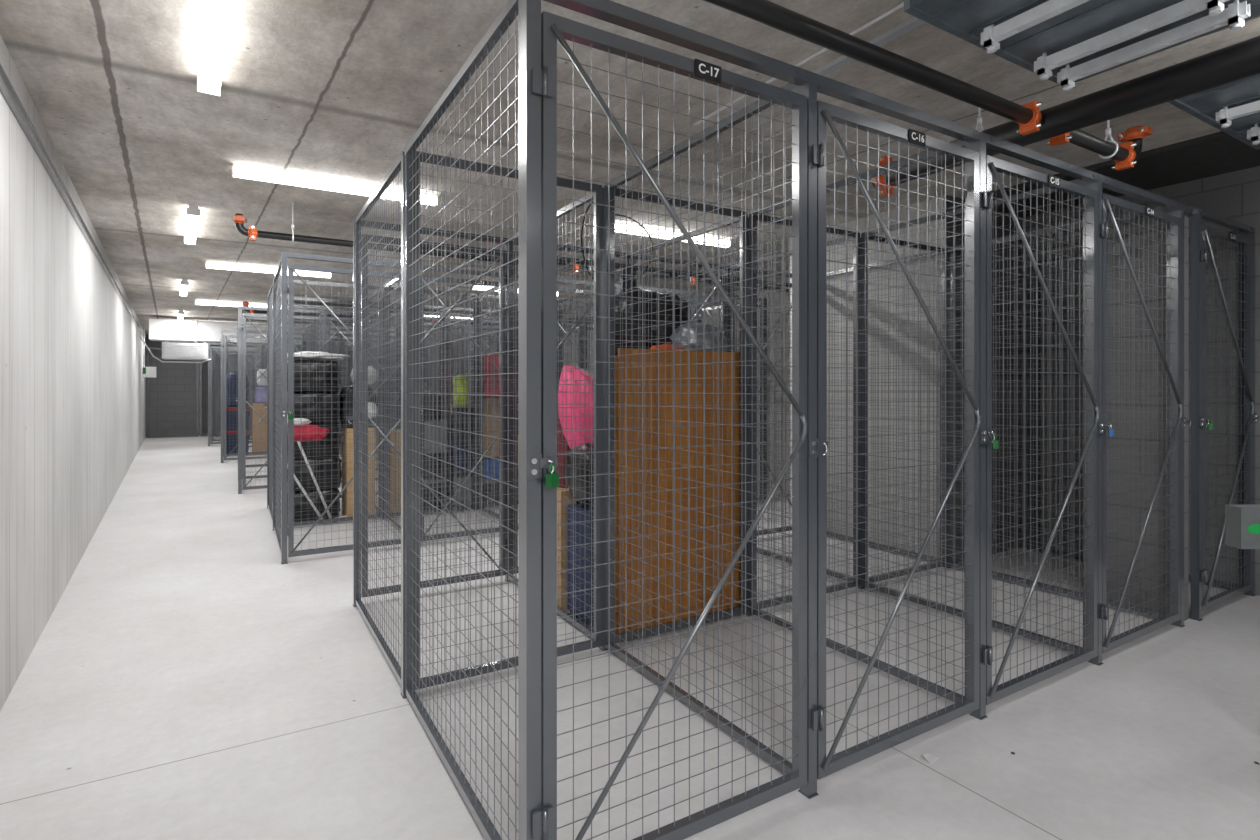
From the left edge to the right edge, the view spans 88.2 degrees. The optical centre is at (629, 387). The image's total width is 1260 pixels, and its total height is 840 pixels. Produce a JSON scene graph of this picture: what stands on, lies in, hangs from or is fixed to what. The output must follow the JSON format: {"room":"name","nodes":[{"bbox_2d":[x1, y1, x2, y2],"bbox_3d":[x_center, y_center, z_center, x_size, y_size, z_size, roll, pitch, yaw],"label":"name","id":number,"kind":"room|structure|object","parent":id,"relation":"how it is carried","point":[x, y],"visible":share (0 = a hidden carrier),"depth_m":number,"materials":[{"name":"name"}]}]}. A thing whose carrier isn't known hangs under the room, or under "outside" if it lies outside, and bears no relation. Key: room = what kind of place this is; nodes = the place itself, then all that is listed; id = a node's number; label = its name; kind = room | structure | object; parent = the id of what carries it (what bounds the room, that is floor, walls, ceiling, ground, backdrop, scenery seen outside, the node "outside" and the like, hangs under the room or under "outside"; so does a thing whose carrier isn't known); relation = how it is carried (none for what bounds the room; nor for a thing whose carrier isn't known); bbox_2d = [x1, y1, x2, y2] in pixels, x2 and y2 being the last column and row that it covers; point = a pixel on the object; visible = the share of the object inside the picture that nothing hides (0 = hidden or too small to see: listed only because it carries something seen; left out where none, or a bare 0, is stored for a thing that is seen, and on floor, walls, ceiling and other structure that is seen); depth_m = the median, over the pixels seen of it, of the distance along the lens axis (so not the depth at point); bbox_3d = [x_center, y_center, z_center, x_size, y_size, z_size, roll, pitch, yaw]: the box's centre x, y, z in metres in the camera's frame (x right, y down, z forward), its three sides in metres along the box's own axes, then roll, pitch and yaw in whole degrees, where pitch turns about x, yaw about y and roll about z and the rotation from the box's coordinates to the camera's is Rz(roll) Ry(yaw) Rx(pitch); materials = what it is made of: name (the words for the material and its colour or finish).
{"room":"basement storage room","nodes":[
{"label":"basement storage room","id":0,"kind":"room"},
{"bbox_2d":[0,35,145,710],"bbox_3d":[-5.709,-0.060,6.947,0.200,2.720,25.074,0,0,-35],"label":"wall","id":1,"kind":"structure","parent":0,"point":[73,386],"depth_m":3.63,"materials":[{"name":"paint"}]},
{"bbox_2d":[0,63,146,342],"bbox_3d":[-5.609,-1.212,7.008,0.032,0.040,25.062,0,0,-35],"label":"wall rail","id":2,"kind":"object","parent":1,"relation":"attached to","point":[7,90],"visible":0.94,"depth_m":3.52,"materials":[{"name":"grey"}]},
{"bbox_2d":[142,328,155,376],"bbox_3d":[-11.345,-0.835,15.342,0.260,1.170,0.086,0,0,-31],"label":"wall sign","id":3,"kind":"object","parent":1,"relation":"attached to","point":[146,371],"visible":1,"depth_m":15.29,"materials":[{"name":"white plastic"}]},
{"bbox_2d":[146,334,457,436],"bbox_3d":[-9.161,-0.060,19.559,9.400,2.720,0.150,0,0,-31],"label":"wall","id":4,"kind":"structure","parent":0,"point":[184,400],"depth_m":17.66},
{"bbox_2d":[458,282,788,484],"bbox_3d":[-0.861,-0.060,13.772,0.200,2.720,18.350,0,0,-31],"label":"wall","id":5,"kind":"structure","parent":0,"point":[775,293],"depth_m":8.89,"materials":[{"name":"concrete"}]},
{"bbox_2d":[0,432,1259,839],"bbox_3d":[-2.671,1.350,8.847,9.800,0.100,25.500,0,0,-31],"label":"floor","id":6,"kind":"structure","parent":0,"point":[186,681],"depth_m":2.54,"materials":[{"name":"concrete"}]},
{"bbox_2d":[147,347,198,437],"bbox_3d":[-12.044,0.125,17.140,1.120,2.350,0.040,0,0,-31],"label":"mesh screen","id":7,"kind":"object","parent":6,"relation":"on","point":[159,349],"visible":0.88,"depth_m":17.10,"materials":[{"name":"grey"}]},
{"bbox_2d":[200,350,246,435],"bbox_3d":[-11.078,0.125,17.725,1.100,2.350,0.040,0,0,-31],"label":"mesh screen","id":8,"kind":"object","parent":6,"relation":"on","point":[206,368],"visible":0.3,"depth_m":17.45,"materials":[{"name":"grey"}]},
{"bbox_2d":[208,343,257,445],"bbox_3d":[-9.320,0.147,15.330,1.027,2.305,1.366,0,0,-31],"label":"cage","id":9,"kind":"object","parent":6,"relation":"on","point":[211,351],"visible":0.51,"depth_m":14.57,"materials":[{"name":"grey"}]},
{"bbox_2d":[214,349,253,436],"bbox_3d":[-10.042,0.147,16.459,1.027,2.305,1.324,0,0,-31],"label":"cage","id":10,"kind":"object","parent":6,"relation":"on","point":[214,349],"visible":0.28,"depth_m":16.82,"materials":[{"name":"grey"}]},
{"bbox_2d":[226,433,249,455],"bbox_3d":[-7.729,1.090,12.797,0.424,0.420,0.500,0,0,-31],"label":"storage bin","id":11,"kind":"object","parent":6,"relation":"on","point":[233,438],"visible":0.51,"depth_m":12.56,"materials":[{"name":"blue plastic"}]},
{"bbox_2d":[227,429,249,433],"bbox_3d":[-7.729,0.847,12.797,0.424,0.060,0.500,0,0,-31],"label":"storage bin","id":12,"kind":"object","parent":11,"relation":"on","point":[228,431],"visible":0.43,"depth_m":12.55,"materials":[{"name":"red plastic"}]},
{"bbox_2d":[227,410,249,429],"bbox_3d":[-7.729,0.624,12.797,0.424,0.380,0.500,0,0,-31],"label":"storage bin","id":13,"kind":"object","parent":12,"relation":"on","point":[231,426],"visible":0.59,"depth_m":12.56,"materials":[{"name":"blue plastic"}]},
{"bbox_2d":[227,407,249,409],"bbox_3d":[-7.729,0.401,12.797,0.424,0.060,0.500,0,0,-31],"label":"storage bin","id":14,"kind":"object","parent":13,"relation":"on","point":[228,408],"visible":0.47,"depth_m":12.55,"materials":[{"name":"red plastic"}]},
{"bbox_2d":[227,372,248,406],"bbox_3d":[-7.726,0.023,12.795,0.385,0.690,0.465,0,0,-31],"label":"bag","id":15,"kind":"object","parent":14,"relation":"on","point":[231,382],"visible":0.54,"depth_m":12.59,"materials":[{"name":"blue fabric"}]},
{"bbox_2d":[221,330,266,462],"bbox_3d":[-6.982,0.147,12.070,1.027,2.305,1.366,0,0,-31],"label":"cage","id":16,"kind":"object","parent":6,"relation":"on","point":[224,338],"visible":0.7,"depth_m":11.37,"materials":[{"name":"grey"}]},
{"bbox_2d":[252,403,266,454],"bbox_3d":[-7.293,0.799,13.003,0.462,1.001,0.500,0,0,-31],"label":"cardboard box","id":17,"kind":"object","parent":6,"relation":"on","point":[253,404],"visible":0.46,"depth_m":12.71,"materials":[{"name":"beige"}]},
{"bbox_2d":[235,324,309,466],"bbox_3d":[-5.444,0.147,9.950,1.027,2.305,1.324,0,0,-31],"label":"cage","id":18,"kind":"object","parent":6,"relation":"on","point":[247,325],"visible":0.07,"depth_m":10.38,"materials":[{"name":"grey"}]},
{"bbox_2d":[238,306,323,493],"bbox_3d":[-4.716,0.147,8.812,1.027,2.305,1.386,0,0,-31],"label":"cage","id":19,"kind":"object","parent":6,"relation":"on","point":[242,477],"visible":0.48,"depth_m":8.02,"materials":[{"name":"grey"}]},
{"bbox_2d":[287,488,340,522],"bbox_3d":[-3.167,1.139,6.477,0.510,0.322,0.454,0,0,-31],"label":"bag","id":20,"kind":"object","parent":6,"relation":"on","point":[335,512],"visible":0.41,"depth_m":6.30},
{"bbox_2d":[287,456,341,490],"bbox_3d":[-3.160,0.822,6.478,0.518,0.325,0.451,0,0,-31],"label":"bag","id":21,"kind":"object","parent":20,"relation":"on","point":[325,469],"visible":0.58,"depth_m":6.32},
{"bbox_2d":[287,424,340,457],"bbox_3d":[-3.169,0.507,6.475,0.512,0.326,0.449,0,0,-31],"label":"bag","id":22,"kind":"object","parent":21,"relation":"on","point":[336,439],"visible":0.46,"depth_m":6.34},
{"bbox_2d":[287,424,329,440],"bbox_3d":[-3.097,0.423,6.194,0.450,0.154,0.208,0,0,-31],"label":"blanket","id":23,"kind":"object","parent":22,"relation":"on","point":[322,432],"visible":0.59,"depth_m":6.13,"materials":[{"name":"fabric"}]},
{"bbox_2d":[287,392,341,424],"bbox_3d":[-3.162,0.192,6.481,0.519,0.326,0.456,0,0,-31],"label":"bag","id":24,"kind":"object","parent":22,"relation":"on","point":[307,407],"visible":0.6,"depth_m":6.32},
{"bbox_2d":[287,359,340,391],"bbox_3d":[-3.167,-0.123,6.472,0.509,0.327,0.454,0,0,-31],"label":"bag","id":25,"kind":"object","parent":24,"relation":"on","point":[323,378],"visible":0.61,"depth_m":6.31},
{"bbox_2d":[287,351,349,359],"bbox_3d":[-3.150,-0.324,6.481,0.651,0.077,0.436,0,0,-31],"label":"sheet","id":26,"kind":"object","parent":25,"relation":"on","point":[306,355],"visible":0.58,"depth_m":6.36,"materials":[{"name":"white plastic"}]},
{"bbox_2d":[263,279,377,523],"bbox_3d":[-3.204,0.147,6.764,1.027,2.305,1.294,0,0,-31],"label":"cage","id":27,"kind":"object","parent":6,"relation":"on","point":[269,404],"visible":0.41,"depth_m":7.00,"materials":[{"name":"grey"}]},
{"bbox_2d":[272,252,423,563],"bbox_3d":[-2.482,0.147,5.635,1.027,2.305,1.396,0,0,-31],"label":"cage","id":28,"kind":"object","parent":6,"relation":"on","point":[282,285],"visible":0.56,"depth_m":5.01,"materials":[{"name":"grey"}]},
{"bbox_2d":[314,311,400,482],"bbox_3d":[-3.902,0.147,9.306,1.027,2.305,1.386,0,0,-31],"label":"cage","id":29,"kind":"object","parent":6,"relation":"on","point":[326,329],"visible":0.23,"depth_m":8.65,"materials":[{"name":"grey"}]},
{"bbox_2d":[342,427,373,516],"bbox_3d":[-2.762,0.850,6.604,0.262,0.901,0.400,0,0,-31],"label":"cardboard box","id":30,"kind":"object","parent":6,"relation":"on","point":[346,497],"visible":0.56,"depth_m":6.47,"materials":[{"name":"beige"}]},
{"bbox_2d":[340,385,377,427],"bbox_3d":[-2.757,0.177,6.609,0.359,0.436,0.331,0,0,-31],"label":"bag","id":31,"kind":"object","parent":30,"relation":"on","point":[346,400],"visible":0.36,"depth_m":6.45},
{"bbox_2d":[332,336,392,455],"bbox_3d":[-5.354,0.147,13.056,1.027,2.305,1.366,0,0,-31],"label":"cage","id":32,"kind":"object","parent":6,"relation":"on","point":[342,344],"visible":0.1,"depth_m":12.27,"materials":[{"name":"grey"}]},
{"bbox_2d":[390,429,400,512],"bbox_3d":[-2.446,0.870,6.796,0.282,0.861,0.400,0,0,-31],"label":"cardboard box","id":33,"kind":"object","parent":6,"relation":"on","point":[391,435],"visible":0.06,"depth_m":6.59,"materials":[{"name":"beige"}]},
{"bbox_2d":[368,297,472,494],"bbox_3d":[-2.390,0.147,7.258,1.027,2.305,1.294,0,0,-31],"label":"cage","id":34,"kind":"object","parent":6,"relation":"on","point":[447,306],"visible":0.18,"depth_m":7.94,"materials":[{"name":"grey"}]},
{"bbox_2d":[390,315,471,426],"bbox_3d":[-3.088,0.147,9.799,1.027,2.305,1.386,0,0,-31],"label":"cage","id":35,"kind":"object","parent":6,"relation":"on","point":[459,319],"visible":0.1,"depth_m":9.32,"materials":[{"name":"grey"}]},
{"bbox_2d":[424,479,448,509],"bbox_3d":[-2.260,1.140,7.108,0.444,0.320,0.500,0,0,-31],"label":"storage bin","id":36,"kind":"object","parent":6,"relation":"on","point":[439,480],"visible":0.2,"depth_m":6.95,"materials":[{"name":"grey plastic"}]},
{"bbox_2d":[424,449,448,479],"bbox_3d":[-2.260,0.817,7.108,0.444,0.320,0.500,0,0,-31],"label":"storage bin","id":37,"kind":"object","parent":36,"relation":"on","point":[439,450],"visible":0.22,"depth_m":6.95,"materials":[{"name":"grey plastic"}]},
{"bbox_2d":[400,420,446,449],"bbox_3d":[-2.260,0.503,7.107,0.402,0.301,0.450,0,0,-31],"label":"storage bin","id":38,"kind":"object","parent":37,"relation":"on","point":[439,421],"visible":0.11,"depth_m":6.95,"materials":[{"name":"grey plastic"}]},
{"bbox_2d":[424,390,442,420],"bbox_3d":[-2.258,0.187,7.108,0.407,0.328,0.417,0,0,-31],"label":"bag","id":39,"kind":"object","parent":38,"relation":"on","point":[439,395],"visible":0.27,"depth_m":6.98,"materials":[{"name":"grey plastic"}]},
{"bbox_2d":[383,265,498,540],"bbox_3d":[-1.667,0.147,6.129,1.027,2.305,1.396,0,0,-31],"label":"cage","id":40,"kind":"object","parent":6,"relation":"on","point":[465,271],"visible":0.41,"depth_m":5.86,"materials":[{"name":"grey"}]},
{"bbox_2d":[447,469,473,510],"bbox_3d":[-1.845,1.100,7.079,0.224,0.400,0.400,0,0,-31],"label":"storage bin","id":41,"kind":"object","parent":6,"relation":"on","point":[459,474],"visible":0.5,"depth_m":6.92,"materials":[{"name":"grey plastic"}]},
{"bbox_2d":[449,443,471,471],"bbox_3d":[-1.846,0.746,7.079,0.203,0.302,0.319,0,0,-31],"label":"bag","id":42,"kind":"object","parent":41,"relation":"on","point":[462,463],"visible":0.52,"depth_m":6.96,"materials":[{"name":"blue fabric"}]},
{"bbox_2d":[448,407,472,443],"bbox_3d":[-1.845,0.404,7.078,0.202,0.381,0.300,0,0,-31],"label":"storage bin","id":43,"kind":"object","parent":42,"relation":"on","point":[462,436],"visible":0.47,"depth_m":6.96,"materials":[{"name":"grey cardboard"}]},
{"bbox_2d":[453,374,467,407],"bbox_3d":[-1.845,0.030,7.080,0.156,0.362,0.204,0,0,-31],"label":"bag","id":44,"kind":"object","parent":43,"relation":"on","point":[460,399],"visible":0.7,"depth_m":7.00,"materials":[{"name":"fabric"}]},
{"bbox_2d":[448,307,498,467],"bbox_3d":[-1.576,0.147,7.751,1.027,2.305,1.294,0,0,-31],"label":"cage","id":45,"kind":"object","parent":6,"relation":"on","point":[458,308],"visible":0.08,"depth_m":8.14,"materials":[{"name":"grey"}]},
{"bbox_2d":[346,151,603,685],"bbox_3d":[-0.911,0.147,3.582,1.028,2.305,1.354,0,0,-31],"label":"cage","id":46,"kind":"object","parent":6,"relation":"on","point":[360,417],"visible":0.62,"depth_m":3.85,"materials":[{"name":"grey"}]},
{"bbox_2d":[451,319,498,453],"bbox_3d":[-2.274,0.147,10.292,1.027,2.305,1.386,0,0,-31],"label":"cage","id":47,"kind":"object","parent":6,"relation":"on","point":[497,334],"visible":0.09,"depth_m":9.49,"materials":[{"name":"grey"}]},
{"bbox_2d":[483,478,498,503],"bbox_3d":[-1.573,1.150,7.325,0.384,0.300,0.400,0,0,-31],"label":"storage bin","id":48,"kind":"object","parent":6,"relation":"on","point":[489,485],"visible":0.11,"depth_m":7.13,"materials":[{"name":"grey plastic"}]},
{"bbox_2d":[471,454,498,478],"bbox_3d":[-1.573,0.877,7.325,0.384,0.240,0.400,0,0,-31],"label":"storage bin","id":49,"kind":"object","parent":48,"relation":"on","point":[489,458],"visible":0.08,"depth_m":7.14,"materials":[{"name":"blue plastic"}]},
{"bbox_2d":[483,398,498,456],"bbox_3d":[-1.573,0.433,7.325,0.302,0.641,0.340,0,0,-31],"label":"cardboard box","id":50,"kind":"object","parent":49,"relation":"on","point":[496,402],"visible":0.26,"depth_m":7.16,"materials":[{"name":"beige"}]},
{"bbox_2d":[483,353,498,397],"bbox_3d":[-1.572,-0.144,7.329,0.308,0.511,0.317,0,0,-31],"label":"bag","id":51,"kind":"object","parent":50,"relation":"on","point":[496,355],"visible":0.23,"depth_m":7.19,"materials":[{"name":"red fabric"}]},
{"bbox_2d":[476,278,619,518],"bbox_3d":[-0.853,0.147,6.622,1.027,2.305,1.396,0,0,-31],"label":"cage","id":52,"kind":"object","parent":6,"relation":"on","point":[569,281],"visible":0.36,"depth_m":6.89,"materials":[{"name":"grey"}]},
{"bbox_2d":[557,487,574,610],"bbox_3d":[-0.435,0.950,3.922,0.102,0.701,0.300,0,0,-31],"label":"cardboard box","id":53,"kind":"object","parent":6,"relation":"on","point":[563,532],"visible":0.19,"depth_m":3.78,"materials":[{"name":"beige"}]},
{"bbox_2d":[557,410,587,503],"bbox_3d":[-0.355,0.651,4.019,0.245,1.297,0.219,0,0,-31],"label":"bag","id":54,"kind":"object","parent":6,"relation":"on","point":[563,448],"visible":0.02,"depth_m":3.92,"materials":[{"name":"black fabric"}]},
{"bbox_2d":[559,365,593,448],"bbox_3d":[-0.256,0.160,3.776,0.250,0.590,0.443,0,0,-31],"label":"bag","id":55,"kind":"object","parent":54,"relation":"attached to","point":[566,377],"visible":0.5,"depth_m":3.69,"materials":[{"name":"fabric"}]},
{"bbox_2d":[564,313,593,375],"bbox_3d":[-0.762,0.147,8.244,1.027,2.305,1.294,0,0,-31],"label":"cage","id":56,"kind":"object","parent":6,"relation":"on","point":[565,321],"visible":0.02,"depth_m":8.97,"materials":[{"name":"grey"}]},
{"bbox_2d":[568,500,593,627],"bbox_3d":[-0.198,0.955,3.607,0.190,0.689,0.285,0,0,-31],"label":"suitcase","id":57,"kind":"object","parent":6,"relation":"on","point":[580,506],"visible":0.23,"depth_m":3.55,"materials":[{"name":"blue fabric"}]},
{"bbox_2d":[564,443,593,501],"bbox_3d":[-0.217,0.461,3.653,0.237,0.307,0.362,0,0,-31],"label":"sports bag","id":58,"kind":"object","parent":57,"relation":"on","point":[568,471],"visible":0.41,"depth_m":3.56,"materials":[{"name":"fabric"}]},
{"bbox_2d":[400,0,827,839],"bbox_3d":[-0.167,0.147,2.418,1.028,2.305,1.420,0,0,-31],"label":"cage","id":59,"kind":"object","parent":6,"relation":"on","point":[536,174],"visible":0.99,"depth_m":1.78,"materials":[{"name":"grey metal"}]},
{"bbox_2d":[525,454,556,479],"bbox_3d":[-0.212,0.190,1.574,0.078,0.060,0.023,0,0,-31],"label":"plate","id":60,"kind":"object","parent":59,"relation":"attached to","point":[534,463],"visible":0.99,"depth_m":1.57,"materials":[{"name":"grey"}]},
{"bbox_2d":[546,463,558,487],"bbox_3d":[-0.188,0.211,1.572,0.017,0.058,0.031,0,0,30],"label":"padlock","id":61,"kind":"object","parent":60,"relation":"hanging from","point":[552,479],"visible":1,"depth_m":1.56,"materials":[{"name":"green"}]},
{"bbox_2d":[615,356,617,633],"bbox_3d":[0.254,0.568,3.553,0.814,1.464,0.024,0,0,-31],"label":"wood board","id":62,"kind":"object","parent":6,"relation":"on","point":[616,359],"visible":0.07,"depth_m":3.34,"materials":[{"name":"brown"}]},
{"bbox_2d":[507,215,747,573],"bbox_3d":[-0.099,0.147,4.074,1.020,2.305,1.354,0,0,-31],"label":"cage","id":63,"kind":"object","parent":6,"relation":"on","point":[563,261],"visible":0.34,"depth_m":4.40,"materials":[{"name":"grey"}]},
{"bbox_2d":[559,285,698,380],"bbox_3d":[-0.039,0.147,7.115,1.027,2.305,1.396,0,0,-31],"label":"cage","id":64,"kind":"object","parent":6,"relation":"on","point":[617,290],"visible":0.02,"depth_m":7.17,"materials":[{"name":"grey"}]},
{"bbox_2d":[618,348,742,641],"bbox_3d":[0.293,0.547,3.546,0.820,1.505,0.027,0,0,-31],"label":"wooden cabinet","id":65,"kind":"object","parent":6,"relation":"on","point":[727,368],"visible":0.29,"depth_m":3.51,"materials":[{"name":"brown wood"}]},
{"bbox_2d":[678,292,769,503],"bbox_3d":[0.775,0.147,7.609,1.027,2.305,1.396,0,0,-31],"label":"cage","id":66,"kind":"object","parent":6,"relation":"on","point":[700,293],"visible":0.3,"depth_m":7.25,"materials":[{"name":"grey"}]},
{"bbox_2d":[628,237,852,580],"bbox_3d":[0.715,0.147,4.567,1.035,2.305,1.354,0,0,-31],"label":"cage","id":67,"kind":"object","parent":6,"relation":"on","point":[843,239],"visible":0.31,"depth_m":4.96,"materials":[{"name":"grey"}]},
{"bbox_2d":[598,71,994,798],"bbox_3d":[0.645,0.147,2.909,1.020,2.305,1.420,0,0,-31],"label":"cage","id":68,"kind":"object","parent":6,"relation":"on","point":[819,766],"visible":0.89,"depth_m":2.37,"materials":[{"name":"grey metal"}]},
{"bbox_2d":[728,252,940,561],"bbox_3d":[1.526,0.147,5.058,1.010,2.305,1.354,0,0,-31],"label":"cage","id":69,"kind":"object","parent":6,"relation":"on","point":[765,282],"visible":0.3,"depth_m":5.38,"materials":[{"name":"grey"}]},
{"bbox_2d":[743,132,1109,719],"bbox_3d":[1.459,0.147,3.403,1.035,2.305,1.420,0,0,-31],"label":"cage","id":70,"kind":"object","parent":6,"relation":"on","point":[989,694],"visible":0.83,"depth_m":2.97,"materials":[{"name":"grey metal"}]},
{"bbox_2d":[858,174,1190,665],"bbox_3d":[2.270,0.147,3.894,1.010,2.305,1.420,0,0,-31],"label":"cage","id":71,"kind":"object","parent":6,"relation":"on","point":[1170,212],"visible":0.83,"depth_m":3.49,"materials":[{"name":"grey metal"}]},
{"bbox_2d":[1029,208,1259,620],"bbox_3d":[3.222,0.147,4.426,0.910,2.305,1.366,0,0,-31],"label":"cage","id":72,"kind":"object","parent":6,"relation":"on","point":[1201,600],"visible":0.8,"depth_m":3.92,"materials":[{"name":"grey"}]},
{"bbox_2d":[1107,216,1188,620],"bbox_3d":[2.991,0.170,3.829,0.085,2.260,0.450,0,0,-31],"label":"column","id":73,"kind":"structure","parent":6,"relation":"on","point":[1114,476],"depth_m":3.79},
{"bbox_3d":[0.161,1.056,3.979,0.564,0.488,0.660,0,0,-31],"label":"storage bin","id":74,"kind":"object","parent":6,"relation":"on","visible":0},
{"bbox_3d":[0.161,0.566,3.979,0.564,0.488,0.660,0,0,-31],"label":"storage bin","id":75,"kind":"object","parent":74,"relation":"on","visible":0},
{"bbox_3d":[0.161,0.076,3.979,0.564,0.488,0.660,0,0,-31],"label":"storage bin","id":76,"kind":"object","parent":75,"relation":"on","visible":0},
{"bbox_2d":[615,287,690,356],"bbox_3d":[0.093,-0.391,3.983,0.584,0.432,0.435,0,0,-31],"label":"bag","id":77,"kind":"object","parent":76,"relation":"on","point":[669,304],"visible":0.34,"depth_m":3.80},
{"bbox_2d":[670,323,727,351],"bbox_3d":[0.394,-0.280,3.841,0.350,0.209,0.299,0,0,-31],"label":"bag","id":78,"kind":"object","parent":76,"relation":"on","point":[708,336],"visible":0.41,"depth_m":3.72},
{"bbox_2d":[0,0,1259,344],"bbox_3d":[-2.671,-1.495,8.847,9.800,0.150,25.500,0,0,-31],"label":"ceiling","id":79,"kind":"structure","parent":0,"point":[336,89],"depth_m":3.44,"materials":[{"name":"concrete"}]},
{"bbox_2d":[139,335,210,362],"bbox_3d":[-9.779,-0.983,13.943,1.350,0.874,0.615,0,0,-31],"label":"heater","id":80,"kind":"object","parent":79,"relation":"hanging from","point":[170,350],"visible":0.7,"depth_m":13.81,"materials":[{"name":"white metal"}]},
{"bbox_2d":[184,205,199,244],"bbox_3d":[-3.764,-1.383,5.581,0.089,0.073,1.258,0,0,-35],"label":"tube light","id":81,"kind":"object","parent":79,"relation":"attached to","point":[193,213],"visible":1,"depth_m":5.39,"materials":[{"name":"white"}]},
{"bbox_2d":[197,0,234,96],"bbox_3d":[-1.569,-1.383,2.467,0.089,0.073,1.258,0,0,-35],"label":"tube light","id":82,"kind":"object","parent":79,"relation":"attached to","point":[217,16],"visible":1,"depth_m":2.56,"materials":[{"name":"white"}]},
{"bbox_2d":[195,300,266,307],"bbox_3d":[-6.463,-1.383,10.816,1.288,0.073,0.089,0,0,-31],"label":"tube light","id":83,"kind":"object","parent":79,"relation":"attached to","point":[197,302],"visible":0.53,"depth_m":10.66,"materials":[{"name":"white"}]},
{"bbox_2d":[205,261,330,277],"bbox_3d":[-4.209,-1.383,7.622,1.288,0.073,0.089,0,0,-31],"label":"tube light","id":84,"kind":"object","parent":79,"relation":"attached to","point":[209,264],"visible":0.82,"depth_m":7.50,"materials":[{"name":"white"}]},
{"bbox_2d":[149,319,392,347],"bbox_3d":[-7.277,-1.147,14.182,5.150,0.425,0.540,0,0,-31],"label":"air duct","id":85,"kind":"object","parent":79,"relation":"hanging from","point":[195,331],"visible":0.51,"depth_m":13.05,"materials":[{"name":"white metal"}]},
{"bbox_2d":[232,163,436,206],"bbox_3d":[-1.978,-1.383,4.461,1.288,0.073,0.089,0,0,-31],"label":"tube light","id":86,"kind":"object","parent":79,"relation":"attached to","point":[238,170],"visible":0.76,"depth_m":4.34,"materials":[{"name":"white"}]},
{"bbox_2d":[242,301,592,330],"bbox_3d":[-3.122,-1.254,11.204,6.130,0.331,0.127,0,0,-31],"label":"pipe","id":87,"kind":"object","parent":79,"relation":"hanging from","point":[244,303],"visible":0.28,"depth_m":10.06,"materials":[{"name":"black"}]},
{"bbox_2d":[287,285,592,320],"bbox_3d":[-2.214,-1.258,10.023,5.800,0.323,0.110,0,0,-31],"label":"pipe","id":88,"kind":"object","parent":79,"relation":"hanging from","point":[299,301],"visible":0.16,"depth_m":8.99,"materials":[{"name":"black"}]},
{"bbox_2d":[231,202,788,292],"bbox_3d":[-0.258,-1.258,6.380,6.230,0.323,0.110,0,0,-31],"label":"pipe","id":89,"kind":"object","parent":79,"relation":"hanging from","point":[252,233],"visible":0.62,"depth_m":5.13,"materials":[{"name":"black"}]},
{"bbox_2d":[396,17,924,302],"bbox_3d":[-0.264,-1.410,4.751,0.043,0.020,15.600,0,0,-31],"label":"channel","id":90,"kind":"object","parent":79,"relation":"attached to","point":[913,22],"visible":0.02,"depth_m":2.63,"materials":[{"name":"grey"}]},
{"bbox_2d":[615,222,729,247],"bbox_3d":[0.392,-1.383,5.896,1.288,0.073,0.089,0,0,-31],"label":"tube light","id":91,"kind":"object","parent":79,"relation":"attached to","point":[669,233],"visible":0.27,"depth_m":5.81,"materials":[{"name":"white"}]},
{"bbox_2d":[693,2,903,125],"bbox_3d":[2.003,-1.412,0.746,0.013,0.013,6.400,0,0,-31],"label":"conduit","id":92,"kind":"object","parent":79,"relation":"attached to","point":[901,5],"visible":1,"depth_m":2.74,"materials":[{"name":"metal"}]},
{"bbox_2d":[871,35,1259,196],"bbox_3d":[2.674,-1.233,1.415,0.157,0.374,5.050,0,0,-31],"label":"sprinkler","id":93,"kind":"object","parent":79,"relation":"hanging from","point":[1241,60],"visible":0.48,"depth_m":2.54,"materials":[{"name":"black"}]},
{"bbox_2d":[703,0,1044,134],"bbox_3d":[0.324,-1.150,1.935,3.360,0.120,0.100,0,0,-31],"label":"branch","id":94,"kind":"object","parent":93,"relation":"attached to","point":[1028,116],"visible":1,"depth_m":2.24,"materials":[{"name":"black"}]},
{"bbox_2d":[904,0,1259,90],"bbox_3d":[2.385,-1.292,0.860,1.110,0.215,3.800,0,0,-31],"label":"air duct","id":95,"kind":"object","parent":79,"relation":"hanging from","point":[1065,43],"visible":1,"depth_m":2.26,"materials":[{"name":"metal"}]},
{"bbox_2d":[1047,120,1151,170],"bbox_3d":[2.227,-1.255,3.088,0.850,0.330,0.124,0,0,-31],"label":"branch","id":96,"kind":"object","parent":79,"relation":"hanging from","point":[1125,155],"visible":0.81,"depth_m":3.14,"materials":[{"name":"black"}]},
{"bbox_2d":[1168,74,1259,149],"bbox_3d":[3.826,-1.300,1.646,1.190,0.200,3.650,0,0,-31],"label":"air duct","id":97,"kind":"object","parent":79,"relation":"hanging from","point":[1233,108],"visible":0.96,"depth_m":2.97,"materials":[{"name":"metal"}]},
{"bbox_2d":[790,195,944,561],"bbox_3d":[1.971,-0.060,5.485,0.145,2.720,1.560,0,0,-31],"label":"wall","id":98,"kind":"structure","parent":0,"point":[903,211],"depth_m":5.16,"materials":[{"name":"concrete"}]},
{"bbox_2d":[946,195,1021,561],"bbox_3d":[3.326,-0.060,5.482,2.430,2.720,0.170,0,0,-31],"label":"wall","id":99,"kind":"structure","parent":0,"point":[956,240],"depth_m":5.14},
{"bbox_2d":[1022,166,1259,595],"bbox_3d":[4.968,-0.060,2.589,0.220,2.720,6.480,0,0,-31],"label":"wall","id":100,"kind":"structure","parent":0,"point":[1235,195],"depth_m":4.36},
{"bbox_2d":[964,131,1259,216],"bbox_3d":[4.525,-1.405,2.315,0.820,0.030,6.470,0,0,-31],"label":"beam","id":101,"kind":"structure","parent":100,"relation":"attached to","point":[1218,153],"depth_m":4.12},
{"bbox_2d":[1225,505,1259,548],"bbox_3d":[2.196,0.853,2.232,0.258,0.895,0.082,0,0,-4],"label":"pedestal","id":102,"kind":"object","parent":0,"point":[1242,522],"visible":1,"depth_m":2.20,"materials":[{"name":"grey metal"}]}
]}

